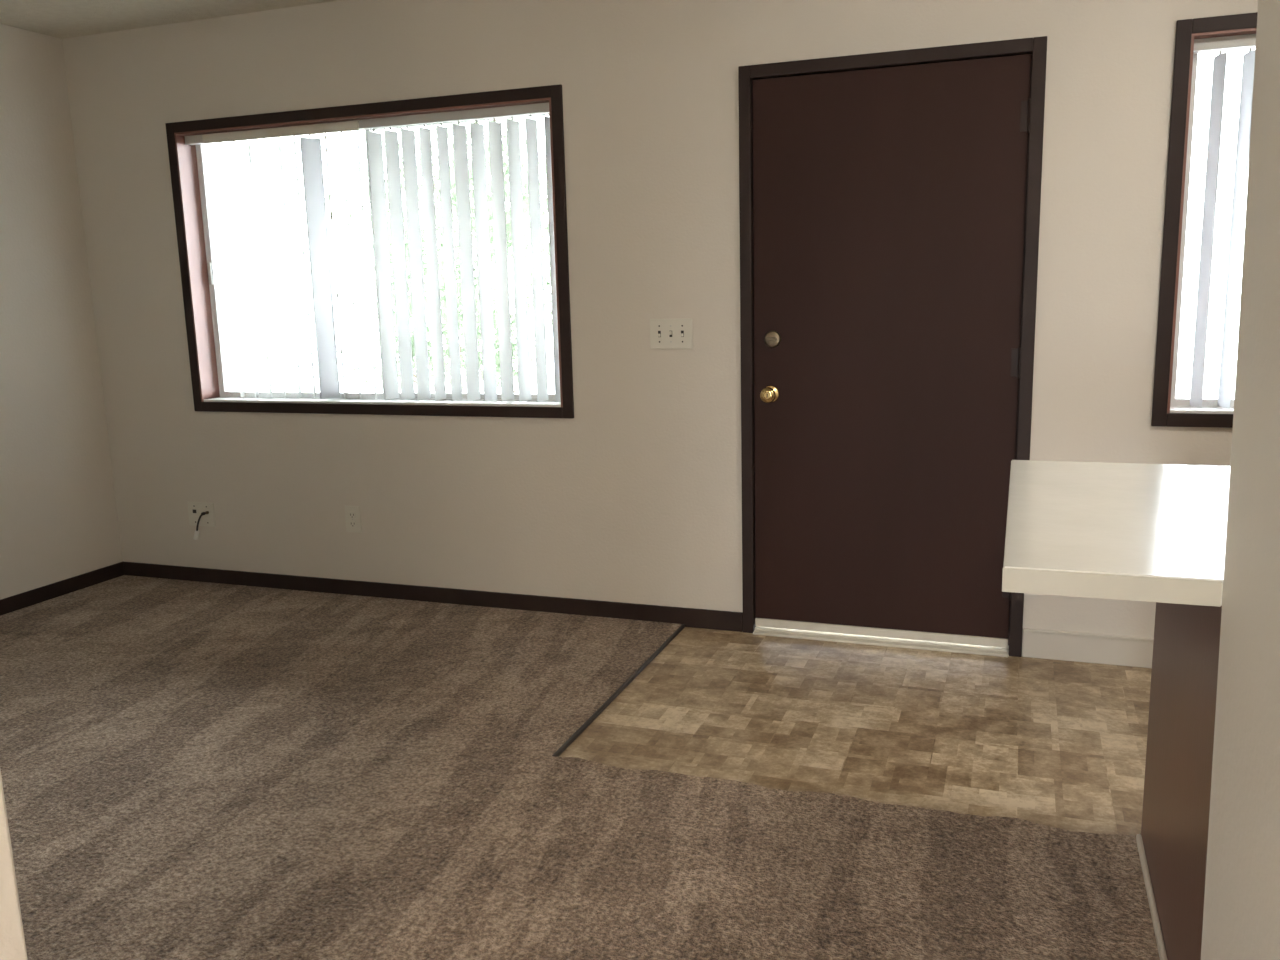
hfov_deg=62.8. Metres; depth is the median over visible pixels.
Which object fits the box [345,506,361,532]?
wall outlet
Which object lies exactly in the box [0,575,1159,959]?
carpet
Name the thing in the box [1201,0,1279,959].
wall
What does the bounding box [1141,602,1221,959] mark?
base cabinet
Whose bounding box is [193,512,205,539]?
cable
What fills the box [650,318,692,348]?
light switch
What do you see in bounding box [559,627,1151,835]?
floor
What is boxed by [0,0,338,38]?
ceiling
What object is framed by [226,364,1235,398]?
ground
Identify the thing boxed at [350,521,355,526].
socket
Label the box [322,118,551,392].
leafy tree
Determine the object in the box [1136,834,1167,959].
trim
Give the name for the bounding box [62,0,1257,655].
wall
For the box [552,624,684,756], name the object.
trim
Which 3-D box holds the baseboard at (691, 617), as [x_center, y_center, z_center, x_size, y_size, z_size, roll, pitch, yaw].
[-1.066,0.498,4.627,3.122,0.078,0.013,2,11,20]
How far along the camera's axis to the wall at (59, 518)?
4.69 m
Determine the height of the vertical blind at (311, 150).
1.158 m
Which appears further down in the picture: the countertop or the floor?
the floor
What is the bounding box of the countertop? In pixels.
[1002,460,1229,606]
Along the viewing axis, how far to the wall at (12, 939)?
0.80 m
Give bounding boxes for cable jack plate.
[187,502,215,526]
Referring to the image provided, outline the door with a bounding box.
[738,36,1046,656]
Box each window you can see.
[165,84,573,417]
[1151,12,1257,427]
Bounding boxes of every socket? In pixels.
[349,512,355,517]
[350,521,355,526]
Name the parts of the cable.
cord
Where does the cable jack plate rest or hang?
attached to the wall at (635, 497)
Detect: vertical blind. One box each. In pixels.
[184,102,560,402]
[1190,34,1255,408]
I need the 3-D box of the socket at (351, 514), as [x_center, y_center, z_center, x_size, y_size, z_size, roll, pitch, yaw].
[-1.273,0.155,4.637,0.032,0.028,0.004,2,11,20]
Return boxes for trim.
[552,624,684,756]
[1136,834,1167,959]
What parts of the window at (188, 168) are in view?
glass pane, sash, frame, sill, sash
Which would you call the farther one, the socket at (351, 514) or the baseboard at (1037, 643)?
the socket at (351, 514)
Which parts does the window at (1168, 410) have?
sill, frame, sash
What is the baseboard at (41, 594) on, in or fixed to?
attached to the wall at (59, 518)
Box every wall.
[0,24,122,599]
[0,770,27,959]
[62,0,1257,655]
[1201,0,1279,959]
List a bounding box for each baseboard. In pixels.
[0,561,124,615]
[123,562,742,631]
[1022,628,1153,667]
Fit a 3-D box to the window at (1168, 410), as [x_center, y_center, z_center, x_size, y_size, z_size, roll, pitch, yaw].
[2.224,-0.796,3.255,1.095,1.269,0.166,2,11,20]
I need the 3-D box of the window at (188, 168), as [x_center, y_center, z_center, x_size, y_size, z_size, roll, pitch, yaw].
[-1.147,-0.920,4.467,1.897,1.270,0.166,2,11,20]
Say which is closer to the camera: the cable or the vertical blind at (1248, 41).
the vertical blind at (1248, 41)
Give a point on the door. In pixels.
(889, 202)

